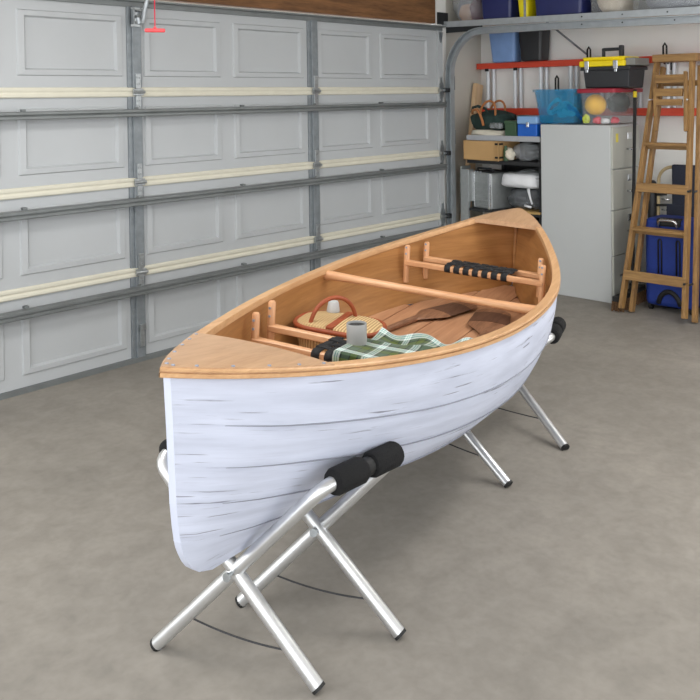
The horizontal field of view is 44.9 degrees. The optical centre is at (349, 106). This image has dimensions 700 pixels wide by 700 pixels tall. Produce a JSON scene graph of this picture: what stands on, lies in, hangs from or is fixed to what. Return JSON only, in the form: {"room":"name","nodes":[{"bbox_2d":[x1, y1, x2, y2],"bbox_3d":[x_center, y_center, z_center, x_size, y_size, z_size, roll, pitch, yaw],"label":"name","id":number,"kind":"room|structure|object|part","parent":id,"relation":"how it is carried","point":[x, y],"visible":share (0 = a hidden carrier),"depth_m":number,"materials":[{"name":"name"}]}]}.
{"room":"home garage","nodes":[
{"label":"home garage","id":0,"kind":"room"},
{"bbox_2d":[149,0,482,221],"bbox_3d":[-1.261,0.139,5.207,0.120,2.750,7.070,0,1,43],"label":"wall","id":1,"kind":"structure","parent":0,"point":[467,73],"depth_m":7.50,"materials":[{"name":"beige paint"}]},
{"bbox_2d":[0,0,451,399],"bbox_3d":[-0.882,0.434,5.424,0.123,2.146,4.995,0,1,43],"label":"door","id":2,"kind":"structure","parent":1,"relation":"in","point":[154,185],"depth_m":5.26,"materials":[{"name":"grey metal"}]},
{"bbox_2d":[136,0,164,32],"bbox_3d":[-0.194,-0.683,3.848,3.200,0.586,0.381,0,1,43],"label":"garage door opener","id":3,"kind":"object","parent":2,"relation":"attached to","point":[145,6],"depth_m":4.91,"materials":[{"name":"metal"}]},
{"bbox_3d":[-1.022,-0.638,4.427,0.104,0.505,0.021,-1,1,-4],"label":"release handle","id":4,"kind":"part","parent":3,"relation":"part of","materials":[{"name":"red plastic"}]},
{"bbox_3d":[-0.933,-0.360,5.421,0.057,0.477,4.950,0,1,43],"label":"panel","id":5,"kind":"part","parent":2,"relation":"part of","materials":[{"name":"grey metal"}]},
{"bbox_3d":[-0.925,0.173,5.428,0.057,0.477,4.950,0,1,43],"label":"panel","id":6,"kind":"part","parent":2,"relation":"part of","materials":[{"name":"grey metal"}]},
{"bbox_3d":[-0.918,0.707,5.433,0.057,0.477,4.950,0,1,43],"label":"panel","id":7,"kind":"part","parent":2,"relation":"part of","materials":[{"name":"grey metal"}]},
{"bbox_3d":[-0.911,1.240,5.439,0.057,0.477,4.950,0,1,43],"label":"panel","id":8,"kind":"part","parent":2,"relation":"part of","materials":[{"name":"grey metal"}]},
{"bbox_3d":[-0.920,-0.618,5.404,0.100,0.042,4.950,0,1,43],"label":"rail","id":9,"kind":"part","parent":2,"relation":"part of","materials":[{"name":"metal"}]},
{"bbox_2d":[160,0,434,23],"bbox_3d":[-0.989,-0.784,5.382,0.060,0.255,4.930,0,1,43],"label":"trim","id":10,"kind":"structure","parent":1,"relation":"attached to","point":[416,11],"depth_m":6.42,"materials":[{"name":"brown wood"}]},
{"bbox_2d":[432,0,446,225],"bbox_3d":[0.768,0.088,7.242,0.050,2.750,0.135,0,1,43],"label":"trim","id":11,"kind":"structure","parent":1,"relation":"attached to","point":[440,5],"depth_m":7.25,"materials":[{"name":"white paint"}]},
{"bbox_2d":[437,12,699,224],"bbox_3d":[1.949,0.330,6.161,3.251,2.260,0.150,0,1,43],"label":"door track","id":12,"kind":"object","parent":1,"relation":"attached to","point":[470,31],"visible":0.85,"depth_m":7.09,"materials":[{"name":"metal"}]},
{"bbox_2d":[0,294,699,699],"bbox_3d":[1.720,1.562,1.788,9.200,0.100,8.320,0,1,43],"label":"floor","id":13,"kind":"structure","parent":0,"point":[578,578],"depth_m":2.87,"materials":[{"name":"concrete"}]},
{"bbox_2d":[150,439,405,694],"bbox_3d":[-0.208,1.247,2.450,0.706,0.580,0.411,-1,1,18],"label":"stand","id":14,"kind":"object","parent":13,"relation":"on","point":[355,476],"visible":0.73,"depth_m":2.36,"materials":[{"name":"metal"}]},
{"bbox_3d":[-0.305,1.439,2.314,0.329,0.032,0.005,-1,1,22],"label":"spreader cord","id":15,"kind":"part","parent":14,"relation":"part of","materials":[{"name":"black fabric"}]},
{"bbox_3d":[-0.207,1.264,2.432,0.702,0.538,0.336,-1,1,8],"label":"leg frame","id":16,"kind":"part","parent":14,"relation":"part of","materials":[{"name":"metal"}]},
{"bbox_3d":[-0.087,1.435,2.531,0.331,0.027,0.005,-1,1,21],"label":"spreader cord","id":17,"kind":"part","parent":14,"relation":"part of","materials":[{"name":"black fabric"}]},
{"bbox_2d":[460,165,472,220],"bbox_3d":[1.014,0.983,7.203,0.087,0.955,0.135,0,1,43],"label":"channel","id":18,"kind":"object","parent":13,"relation":"on","point":[466,176],"visible":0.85,"depth_m":7.15,"materials":[{"name":"silver metal"}]},
{"bbox_2d":[460,83,482,220],"bbox_3d":[1.056,0.624,7.510,0.040,1.659,0.414,0,1,43],"label":"plank","id":19,"kind":"object","parent":13,"relation":"on","point":[477,91],"visible":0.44,"depth_m":7.56,"materials":[{"name":"brown wood"}]},
{"bbox_2d":[467,135,541,226],"bbox_3d":[1.444,0.845,7.119,0.700,1.222,0.585,0,1,43],"label":"storage shelf","id":20,"kind":"object","parent":13,"relation":"on","point":[517,165],"visible":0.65,"depth_m":6.96,"materials":[{"name":"grey metal"}]},
{"bbox_2d":[471,129,504,135],"bbox_3d":[1.220,0.218,7.168,0.372,0.057,0.352,0,1,43],"label":"sheet","id":21,"kind":"object","parent":20,"relation":"on","point":[474,132],"visible":0.48,"depth_m":7.02,"materials":[{"name":"beige fabric"}]},
{"bbox_2d":[470,100,516,129],"bbox_3d":[1.212,0.082,7.156,0.409,0.276,0.321,0,1,43],"label":"duffel bag","id":22,"kind":"object","parent":21,"relation":"on","point":[490,119],"visible":0.9,"depth_m":7.06,"materials":[{"name":"green fabric"}]},
{"bbox_3d":[1.144,0.041,7.061,0.175,0.190,0.031,0,1,43],"label":"handle","id":23,"kind":"part","parent":22,"relation":"part of","materials":[{"name":"beige leather"}]},
{"bbox_3d":[1.253,0.038,7.218,0.175,0.190,0.031,0,1,43],"label":"handle","id":24,"kind":"part","parent":22,"relation":"part of","materials":[{"name":"beige leather"}]},
{"bbox_2d":[463,140,519,161],"bbox_3d":[1.181,0.364,7.102,0.371,0.161,0.353,0,1,43],"label":"cardboard box","id":25,"kind":"object","parent":20,"relation":"on","point":[472,149],"visible":0.88,"depth_m":7.01,"materials":[{"name":"brown cardboard"}]},
{"bbox_2d":[472,167,514,209],"bbox_3d":[1.209,0.681,7.168,0.280,0.343,0.238,-1,1,-33],"label":"equipment case","id":26,"kind":"object","parent":20,"relation":"on","point":[489,193],"visible":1,"depth_m":7.07,"materials":[{"name":"silver metal"}]},
{"bbox_3d":[1.047,0.705,7.175,0.015,0.300,0.030,-1,1,-33],"label":"edge trim","id":27,"kind":"part","parent":26,"relation":"part of","materials":[{"name":"silver metal"}]},
{"bbox_3d":[1.133,0.530,7.114,0.034,0.037,0.213,-1,1,-33],"label":"handle","id":28,"kind":"part","parent":26,"relation":"part of","materials":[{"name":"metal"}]},
{"bbox_3d":[1.153,0.705,7.010,0.015,0.300,0.030,-1,1,-33],"label":"edge trim","id":29,"kind":"part","parent":26,"relation":"part of","materials":[{"name":"silver metal"}]},
{"bbox_2d":[503,146,507,160],"bbox_3d":[1.269,0.383,6.905,0.040,0.125,0.040,0,1,43],"label":"spray bottle","id":30,"kind":"object","parent":20,"relation":"on","point":[505,147],"visible":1,"depth_m":6.89,"materials":[{"name":"green plastic"}]},
{"bbox_2d":[505,147,515,159],"bbox_3d":[1.298,0.385,6.908,0.087,0.105,0.102,-1,1,-19],"label":"rag","id":31,"kind":"object","parent":20,"relation":"on","point":[510,154],"visible":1,"depth_m":6.87,"materials":[{"name":"beige fabric"}]},
{"bbox_2d":[504,120,517,135],"bbox_3d":[1.362,0.183,6.936,0.120,0.132,0.190,0,1,43],"label":"box","id":32,"kind":"object","parent":20,"relation":"on","point":[511,127],"visible":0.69,"depth_m":6.86,"materials":[{"name":"green cardboard"}]},
{"bbox_3d":[1.632,0.851,7.323,0.695,1.200,0.030,0,1,43],"label":"panel","id":33,"kind":"part","parent":20,"relation":"part of","materials":[{"name":"black metal"}]},
{"bbox_2d":[521,208,540,214],"bbox_3d":[1.491,0.845,6.861,0.262,0.017,0.275,0,1,43],"label":"board","id":34,"kind":"object","parent":20,"relation":"on","point":[530,211],"visible":0.29,"depth_m":6.75,"materials":[{"name":"beige wood"}]},
{"bbox_2d":[507,188,538,209],"bbox_3d":[1.456,0.744,6.918,0.313,0.172,0.285,-1,1,1],"label":"plastic bag","id":35,"kind":"object","parent":34,"relation":"on","point":[518,197],"visible":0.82,"depth_m":6.83,"materials":[{"name":"grey plastic"}]},
{"bbox_2d":[501,172,538,207],"bbox_3d":[1.447,0.660,6.941,0.404,0.304,0.305,0,1,43],"label":"wrapped package","id":36,"kind":"object","parent":35,"relation":"on","point":[529,180],"visible":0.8,"depth_m":6.83},
{"bbox_2d":[525,145,538,159],"bbox_3d":[1.633,0.382,7.029,0.260,0.115,0.280,0,1,43],"label":"box","id":37,"kind":"object","parent":20,"relation":"on","point":[531,151],"visible":0.27,"depth_m":6.97,"materials":[{"name":"grey plastic"}]},
{"bbox_2d":[517,115,553,137],"bbox_3d":[1.494,0.162,6.844,0.186,0.172,0.280,0,1,43],"label":"cooler","id":38,"kind":"object","parent":20,"relation":"on","point":[530,125],"visible":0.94,"depth_m":6.75,"materials":[{"name":"blue plastic"}]},
{"bbox_3d":[1.497,0.108,6.848,0.186,0.064,0.268,0,1,43],"label":"lid","id":39,"kind":"part","parent":38,"relation":"part of","materials":[{"name":"blue plastic"}]},
{"bbox_3d":[1.514,0.867,6.707,0.020,1.185,0.030,0,1,43],"label":"post","id":40,"kind":"part","parent":20,"relation":"part of","materials":[{"name":"black metal"}]},
{"bbox_2d":[449,317,569,487],"bbox_3d":[0.570,1.229,3.971,0.948,0.565,0.936,0,1,43],"label":"stand","id":41,"kind":"object","parent":13,"relation":"on","point":[559,324],"visible":0.24,"depth_m":3.74,"materials":[{"name":"metal"}]},
{"bbox_2d":[159,208,560,571],"bbox_3d":[0.231,0.912,3.301,0.992,0.676,2.950,0,1,28],"label":"canoe","id":42,"kind":"object","parent":41,"relation":"on","point":[257,418],"visible":0.91,"depth_m":2.49,"materials":[{"name":"white paint"}]},
{"bbox_3d":[-0.331,0.817,2.949,0.028,0.200,0.030,4,3,27],"label":"hanger post","id":43,"kind":"part","parent":42,"relation":"part of","materials":[{"name":"brown wood"}]},
{"bbox_3d":[-0.290,0.812,3.108,0.028,0.200,0.030,4,3,27],"label":"hanger post","id":44,"kind":"part","parent":42,"relation":"part of","materials":[{"name":"brown wood"}]},
{"bbox_3d":[-0.037,0.835,2.798,0.670,0.025,0.038,4,3,27],"label":"seat","id":45,"kind":"part","parent":42,"relation":"part of","materials":[{"name":"brown wood"}]},
{"bbox_2d":[293,295,386,351],"bbox_3d":[-0.039,0.856,3.284,0.363,0.243,0.254,-1,1,22],"label":"basket","id":46,"kind":"object","parent":42,"relation":"on","point":[318,321],"visible":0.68,"depth_m":3.25,"materials":[{"name":"beige wicker"}]},
{"bbox_2d":[326,300,339,312],"bbox_3d":[-0.068,0.801,3.399,0.053,0.045,0.054,0,1,35],"label":"cup","id":47,"kind":"object","parent":46,"relation":"on","point":[333,305],"visible":0.96,"depth_m":3.38,"materials":[{"name":"white ceramic"}]},
{"bbox_3d":[-0.065,0.805,3.297,0.226,0.140,0.024,-1,1,-32],"label":"handle","id":48,"kind":"part","parent":46,"relation":"part of","materials":[{"name":"orange leather"}]},
{"bbox_3d":[-0.039,0.834,3.283,0.340,0.017,0.232,4,3,21],"label":"lid","id":49,"kind":"part","parent":46,"relation":"part of","materials":[{"name":"beige wicker"}]},
{"bbox_2d":[332,327,472,361],"bbox_3d":[0.211,0.891,2.904,0.380,0.187,0.479,0,1,27],"label":"plaid blanket","id":50,"kind":"object","parent":42,"relation":"on","point":[384,343],"visible":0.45,"depth_m":2.86,"materials":[{"name":"green fabric"}]},
{"bbox_2d":[346,320,366,345],"bbox_3d":[0.026,0.775,2.896,0.070,0.074,0.083,0,1,28],"label":"mug","id":51,"kind":"object","parent":50,"relation":"on","point":[356,329],"visible":1,"depth_m":2.86,"materials":[{"name":"grey ceramic"}]},
{"bbox_3d":[0.274,0.761,4.105,0.028,0.180,0.030,4,3,27],"label":"hanger post","id":52,"kind":"part","parent":42,"relation":"part of","materials":[{"name":"brown wood"}]},
{"bbox_3d":[0.377,0.762,4.204,0.028,0.180,0.030,4,3,27],"label":"hanger post","id":53,"kind":"part","parent":42,"relation":"part of","materials":[{"name":"brown wood"}]},
{"bbox_2d":[387,301,476,331],"bbox_3d":[0.285,0.947,3.777,0.150,0.036,0.846,0,1,45],"label":"paddle","id":54,"kind":"object","parent":42,"relation":"on","point":[450,309],"visible":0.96,"depth_m":3.87,"materials":[{"name":"brown wood"}]},
{"bbox_3d":[0.441,0.948,3.921,0.204,0.020,0.420,4,3,27],"label":"blade","id":55,"kind":"part","parent":54,"relation":"part of","materials":[{"name":"brown wood"}]},
{"bbox_3d":[0.568,0.775,3.953,0.670,0.025,0.038,4,3,27],"label":"seat","id":56,"kind":"part","parent":42,"relation":"part of","materials":[{"name":"brown wood"}]},
{"bbox_2d":[467,308,510,336],"bbox_3d":[0.563,0.967,3.564,0.184,0.031,0.870,-1,1,15],"label":"paddle","id":57,"kind":"object","parent":42,"relation":"on","point":[484,321],"visible":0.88,"depth_m":3.78,"materials":[{"name":"brown wood"}]},
{"bbox_3d":[0.886,0.792,4.565,0.016,0.330,0.014,4,3,27],"label":"stem","id":58,"kind":"part","parent":42,"relation":"part of","materials":[{"name":"brown wood"}]},
{"bbox_3d":[0.883,0.796,3.940,0.028,0.180,0.030,4,3,27],"label":"hanger post","id":59,"kind":"part","parent":42,"relation":"part of","materials":[{"name":"brown wood"}]},
{"bbox_3d":[0.860,0.801,3.800,0.028,0.180,0.030,4,3,27],"label":"hanger post","id":60,"kind":"part","parent":42,"relation":"part of","materials":[{"name":"brown wood"}]},
{"bbox_3d":[0.393,1.424,3.636,0.005,0.024,0.511,-1,1,-39],"label":"spreader cord","id":61,"kind":"part","parent":41,"relation":"part of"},
{"bbox_3d":[0.570,1.237,3.962,0.926,0.543,0.846,0,1,43],"label":"leg frame","id":62,"kind":"part","parent":41,"relation":"part of","materials":[{"name":"metal"}]},
{"bbox_3d":[0.660,1.417,4.046,0.615,0.021,0.005,0,1,45],"label":"spreader cord","id":63,"kind":"part","parent":41,"relation":"part of","materials":[{"name":"black fabric"}]},
{"bbox_3d":[0.547,1.272,4.063,0.988,0.470,0.485,-1,1,-1],"label":"leg frame","id":64,"kind":"part","parent":41,"relation":"part of","materials":[{"name":"metal"}]},
{"bbox_2d":[541,123,640,302],"bbox_3d":[1.900,0.796,6.620,0.639,1.318,0.475,0,1,43],"label":"filing cabinet","id":65,"kind":"object","parent":13,"relation":"on","point":[586,168],"visible":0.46,"depth_m":6.42,"materials":[{"name":"metal"}]},
{"bbox_2d":[577,88,642,92],"bbox_3d":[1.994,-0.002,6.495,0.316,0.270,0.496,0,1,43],"label":"lid","id":66,"kind":"object","parent":65,"relation":"on","point":[598,90],"visible":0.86,"depth_m":6.32,"materials":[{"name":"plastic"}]},
{"bbox_2d":[582,114,589,122],"bbox_3d":[1.793,0.093,6.436,0.054,0.070,0.052,-1,1,0],"label":"toy","id":67,"kind":"object","parent":66,"relation":"in","point":[586,119],"visible":1,"depth_m":6.42,"materials":[{"name":"yellow plastic"}]},
{"bbox_2d":[585,94,606,114],"bbox_3d":[1.865,-0.013,6.438,0.160,0.160,0.160,0,1,43],"label":"ball","id":68,"kind":"object","parent":66,"relation":"in","point":[595,104],"visible":1,"depth_m":6.38,"materials":[{"name":"plastic"}]},
{"bbox_2d":[593,116,600,123],"bbox_3d":[1.863,0.102,6.381,0.072,0.056,0.066,0,1,43],"label":"block","id":69,"kind":"object","parent":66,"relation":"in","point":[597,120],"visible":1,"depth_m":6.36,"materials":[{"name":"red plastic"}]},
{"bbox_2d":[601,118,609,123],"bbox_3d":[1.905,0.109,6.337,0.059,0.040,0.061,-1,1,-10],"label":"block","id":70,"kind":"object","parent":66,"relation":"in","point":[603,120],"visible":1,"depth_m":6.32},
{"bbox_2d":[579,45,648,87],"bbox_3d":[2.005,-0.300,6.433,0.433,0.324,0.320,0,1,43],"label":"toolbox","id":71,"kind":"object","parent":66,"relation":"on","point":[621,71],"visible":0.99,"depth_m":6.34,"materials":[{"name":"black plastic"}]},
{"bbox_3d":[1.985,-0.338,6.461,0.365,0.073,0.304,0,1,43],"label":"lid","id":72,"kind":"part","parent":71,"relation":"part of","materials":[{"name":"yellow plastic"}]},
{"bbox_3d":[2.000,-0.411,6.452,0.170,0.103,0.040,0,1,43],"label":"handle","id":73,"kind":"part","parent":71,"relation":"part of","materials":[{"name":"black plastic"}]},
{"bbox_2d":[626,57,648,65],"bbox_3d":[2.141,-0.333,6.315,0.073,0.055,0.250,0,1,43],"label":"lid","id":74,"kind":"object","parent":71,"relation":"on","point":[630,61],"depth_m":6.26,"materials":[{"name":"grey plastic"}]},
{"bbox_2d":[610,116,619,122],"bbox_3d":[1.984,0.102,6.361,0.062,0.051,0.108,0,1,43],"label":"block","id":75,"kind":"object","parent":66,"relation":"in","point":[613,119],"visible":1,"depth_m":6.33,"materials":[{"name":"red plastic"}]},
{"bbox_2d":[607,93,629,111],"bbox_3d":[2.072,-0.031,6.525,0.158,0.149,0.217,0,1,43],"label":"ball","id":76,"kind":"object","parent":66,"relation":"in","point":[618,102],"visible":0.99,"depth_m":6.46,"materials":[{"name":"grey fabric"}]},
{"bbox_3d":[2.094,0.618,6.434,0.018,0.296,0.455,0,1,43],"label":"drawer","id":77,"kind":"part","parent":65,"relation":"part of","materials":[{"name":"metal"}]},
{"bbox_3d":[2.089,0.307,6.431,0.018,0.309,0.455,0,1,43],"label":"drawer","id":78,"kind":"part","parent":65,"relation":"part of","materials":[{"name":"metal"}]},
{"bbox_3d":[2.098,0.938,6.438,0.018,0.328,0.455,0,1,43],"label":"drawer","id":79,"kind":"part","parent":65,"relation":"part of","materials":[{"name":"metal"}]},
{"bbox_3d":[2.102,1.265,6.441,0.018,0.311,0.455,0,1,43],"label":"drawer","id":80,"kind":"part","parent":65,"relation":"part of","materials":[{"name":"metal"}]},
{"bbox_3d":[1.734,-0.001,6.739,0.381,0.270,0.474,0,1,43],"label":"storage bin","id":81,"kind":"object","parent":65,"relation":"on","visible":0},
{"bbox_2d":[547,97,561,114],"bbox_3d":[1.627,-0.003,6.747,0.136,0.144,0.046,0,1,43],"label":"coil","id":82,"kind":"object","parent":81,"relation":"in","point":[557,99],"visible":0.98,"depth_m":6.74,"materials":[{"name":"plastic"}]},
{"bbox_2d":[552,103,567,112],"bbox_3d":[1.667,0.014,6.724,0.136,0.085,0.116,0,1,43],"label":"coil","id":83,"kind":"object","parent":81,"relation":"in","point":[562,105],"visible":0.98,"depth_m":6.67,"materials":[{"name":"plastic"}]},
{"bbox_2d":[557,101,571,117],"bbox_3d":[1.695,0.024,6.688,0.136,0.134,0.046,0,1,43],"label":"coil","id":84,"kind":"object","parent":81,"relation":"in","point":[559,113],"visible":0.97,"depth_m":6.69,"materials":[{"name":"plastic"}]},
{"bbox_2d":[562,107,577,115],"bbox_3d":[1.726,0.034,6.655,0.137,0.083,0.116,0,1,43],"label":"coil","id":85,"kind":"object","parent":81,"relation":"in","point":[565,111],"visible":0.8,"depth_m":6.61,"materials":[{"name":"plastic"}]},
{"bbox_2d":[567,104,581,120],"bbox_3d":[1.755,0.044,6.620,0.137,0.134,0.047,0,1,43],"label":"coil","id":86,"kind":"object","parent":81,"relation":"in","point":[569,107],"visible":0.98,"depth_m":6.59,"materials":[{"name":"blue plastic"}]},
{"bbox_2d":[611,89,646,311],"bbox_3d":[2.051,0.668,6.218,0.102,1.584,0.518,0,1,40],"label":"push broom","id":87,"kind":"object","parent":13,"relation":"on","point":[641,292],"visible":0.52,"depth_m":6.34,"materials":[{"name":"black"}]},
{"bbox_2d":[648,180,656,217],"bbox_3d":[2.323,1.008,6.506,0.071,0.885,0.072,0,1,43],"label":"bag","id":88,"kind":"object","parent":13,"relation":"on","point":[652,208],"visible":0.16,"depth_m":6.47,"materials":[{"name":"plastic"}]},
{"bbox_2d":[618,53,699,322],"bbox_3d":[2.231,0.543,5.962,0.515,1.824,0.501,0,1,43],"label":"stepladder","id":89,"kind":"object","parent":13,"relation":"on","point":[658,81],"visible":1,"depth_m":5.92,"materials":[{"name":"brown wood"}]},
{"bbox_3d":[2.067,0.552,6.051,0.430,1.747,0.043,-1,1,-27],"label":"rail","id":90,"kind":"part","parent":89,"relation":"part of","materials":[{"name":"brown wood"}]},
{"bbox_3d":[2.135,0.584,6.081,0.412,1.742,0.037,-1,1,-31],"label":"rail","id":91,"kind":"part","parent":89,"relation":"part of","materials":[{"name":"brown wood"}]},
{"bbox_2d":[653,71,687,131],"bbox_3d":[2.251,-0.035,5.963,0.272,0.422,0.112,0,1,43],"label":"folding chair","id":92,"kind":"object","parent":89,"relation":"on","point":[671,78],"depth_m":5.96,"materials":[{"name":"brown wood"}]},
{"bbox_3d":[2.321,0.551,5.812,0.035,1.746,0.413,0,1,32],"label":"rail","id":93,"kind":"part","parent":89,"relation":"part of","materials":[{"name":"brown wood"}]},
{"bbox_3d":[2.395,0.583,5.838,0.037,1.742,0.406,0,1,31],"label":"rail","id":94,"kind":"part","parent":89,"relation":"part of","materials":[{"name":"brown wood"}]},
{"bbox_2d":[646,214,699,314],"bbox_3d":[2.324,1.122,6.054,0.360,0.666,0.301,0,1,43],"label":"suitcase","id":95,"kind":"object","parent":13,"relation":"on","point":[664,255],"visible":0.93,"depth_m":5.98,"materials":[{"name":"blue plastic"}]},
{"bbox_3d":[2.228,0.824,5.952,0.152,0.065,0.031,0,1,43],"label":"handle","id":96,"kind":"part","parent":95,"relation":"part of","materials":[{"name":"silver metal"}]},
{"bbox_3d":[2.248,1.347,5.972,0.194,0.114,0.036,0,1,43],"label":"handle","id":97,"kind":"part","parent":95,"relation":"part of","materials":[{"name":"black rubber"}]},
{"bbox_3d":[2.258,0.819,5.985,0.170,0.056,0.080,0,1,43],"label":"handle mount","id":98,"kind":"part","parent":95,"relation":"part of","materials":[{"name":"silver metal"}]},
{"bbox_2d":[656,164,694,216],"bbox_3d":[2.552,0.933,6.247,0.603,0.995,0.060,0,1,43],"label":"folding chair","id":99,"kind":"object","parent":13,"relation":"on","point":[676,208],"visible":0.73,"depth_m":6.33,"materials":[{"name":"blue fabric"}]},
{"bbox_3d":[2.552,0.935,6.247,0.603,0.991,0.044,0,1,43],"label":"frame","id":100,"kind":"part","parent":99,"relation":"part of","materials":[{"name":"beige wood"}]},
{"bbox_3d":[2.537,0.941,6.238,0.420,0.420,0.015,0,1,43],"label":"seat","id":101,"kind":"part","parent":99,"relation":"part of","materials":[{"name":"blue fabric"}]},
{"bbox_3d":[2.565,0.668,6.243,0.385,0.465,0.040,0,1,43],"label":"backrest","id":102,"kind":"part","parent":99,"relation":"part of","materials":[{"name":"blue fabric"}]},
{"bbox_2d":[481,0,699,285],"bbox_3d":[3.842,0.068,5.344,7.370,2.750,0.120,0,1,43],"label":"wall","id":103,"kind":"structure","parent":0,"point":[638,41],"depth_m":6.79,"materials":[{"name":"white paint"}]},
{"bbox_2d":[555,75,566,99],"bbox_3d":[1.766,-0.159,7.115,0.042,0.210,0.133,0,1,43],"label":"wall hook","id":104,"kind":"object","parent":103,"relation":"attached to","point":[564,92],"visible":1,"depth_m":7.08,"materials":[{"name":"black metal"}]},
{"bbox_3d":[1.809,-0.095,7.161,0.040,0.080,0.010,0,1,43],"label":"plate","id":105,"kind":"part","parent":104,"relation":"part of","materials":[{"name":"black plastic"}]},
{"bbox_2d":[476,56,695,115],"bbox_3d":[2.273,-0.158,6.639,3.030,0.461,0.097,0,1,43],"label":"ladder","id":106,"kind":"object","parent":103,"relation":"attached to","point":[668,111],"visible":0.6,"depth_m":7.21,"materials":[{"name":"metal"}]},
{"bbox_2d":[489,32,520,62],"bbox_3d":[1.372,-0.530,7.431,0.299,0.290,0.194,0,1,43],"label":"tub","id":107,"kind":"object","parent":106,"relation":"on","point":[505,47],"visible":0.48,"depth_m":7.36,"materials":[{"name":"blue plastic"}]},
{"bbox_2d":[519,30,549,61],"bbox_3d":[1.577,-0.531,7.239,0.252,0.290,0.194,0,1,43],"label":"tub","id":108,"kind":"object","parent":106,"relation":"on","point":[534,45],"visible":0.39,"depth_m":7.17,"materials":[{"name":"grey plastic"}]},
{"bbox_3d":[2.256,-0.362,6.622,3.030,0.052,0.040,0,1,43],"label":"rail","id":109,"kind":"part","parent":106,"relation":"part of","materials":[{"name":"red metal"}]},
{"bbox_3d":[2.262,0.043,6.627,3.030,0.059,0.040,0,1,43],"label":"rail","id":110,"kind":"part","parent":106,"relation":"part of","materials":[{"name":"red metal"}]},
{"bbox_2d":[586,46,590,57],"bbox_3d":[1.976,-0.384,6.913,0.042,0.210,0.133,0,1,43],"label":"wall hook","id":111,"kind":"object","parent":103,"relation":"attached to","point":[588,48],"visible":0.23,"depth_m":6.86,"materials":[{"name":"black metal"}]},
{"bbox_2d":[662,42,671,69],"bbox_3d":[2.432,-0.384,6.484,0.042,0.210,0.133,0,1,43],"label":"wall hook","id":112,"kind":"object","parent":103,"relation":"attached to","point":[665,44],"visible":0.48,"depth_m":6.44,"materials":[{"name":"black metal"}]},
{"bbox_3d":[1.402,-1.295,2.752,7.370,0.100,7.190,0,1,43],"label":"ceiling","id":113,"kind":"structure","parent":0,"visible":0},
{"bbox_2d":[442,0,699,54],"bbox_3d":[2.152,-0.858,6.378,3.245,0.876,0.653,0,1,43],"label":"shelf","id":114,"kind":"object","parent":113,"relation":"hanging from","point":[679,11],"visible":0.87,"depth_m":6.42,"materials":[{"name":"grey metal"}]},
{"bbox_2d":[458,0,482,20],"bbox_3d":[1.055,-0.878,7.322,0.340,0.312,0.374,0,1,43],"label":"plastic bag","id":115,"kind":"object","parent":114,"relation":"on","point":[467,9],"visible":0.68,"depth_m":7.23,"materials":[{"name":"clear plastic"}]},
{"bbox_2d":[481,0,519,18],"bbox_3d":[1.359,-0.886,7.119,0.339,0.340,0.544,0,1,43],"label":"tub","id":116,"kind":"object","parent":114,"relation":"on","point":[491,9],"visible":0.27,"depth_m":6.92,"materials":[{"name":"blue plastic"}]},
{"bbox_3d":[1.376,-0.997,6.688,0.018,0.584,0.018,-1,1,21],"label":"hanger rod","id":117,"kind":"part","parent":114,"relation":"part of","materials":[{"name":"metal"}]},
{"bbox_2d":[518,0,535,16],"bbox_3d":[1.543,-0.879,6.946,0.144,0.340,0.544,0,1,43],"label":"tub","id":118,"kind":"object","parent":114,"relation":"on","point":[530,4],"visible":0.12,"depth_m":6.78,"materials":[{"name":"yellow plastic"}]},
{"bbox_2d":[535,0,601,15],"bbox_3d":[1.771,-0.876,6.732,0.449,0.340,0.544,0,1,43],"label":"tub","id":119,"kind":"object","parent":114,"relation":"on","point":[543,7],"visible":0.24,"depth_m":6.54,"materials":[{"name":"blue plastic"}]},
{"bbox_3d":[1.949,-0.664,6.158,3.240,0.123,0.040,0,1,43],"label":"rail","id":120,"kind":"part","parent":114,"relation":"part of","materials":[{"name":"grey metal"}]},
{"bbox_3d":[2.063,-0.857,6.458,0.309,0.320,0.544,0,1,43],"label":"tub","id":121,"kind":"object","parent":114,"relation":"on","visible":0},
{"bbox_2d":[597,0,638,11],"bbox_3d":[2.044,-0.843,6.450,0.235,0.261,0.398,0,1,43],"label":"folded cloth","id":122,"kind":"object","parent":121,"relation":"in","point":[604,5],"visible":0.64,"depth_m":6.32,"materials":[{"name":"beige fabric"}]},
{"bbox_3d":[2.402,-0.850,6.140,0.579,0.320,0.544,0,1,43],"label":"tub","id":123,"kind":"object","parent":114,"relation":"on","visible":0},
{"bbox_2d":[646,0,699,8],"bbox_3d":[2.389,-0.836,6.127,0.453,0.265,0.405,0,1,43],"label":"folded cloth","id":124,"kind":"object","parent":123,"relation":"in","point":[652,4],"visible":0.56,"depth_m":6.00,"materials":[{"name":"white fabric"}]}
]}

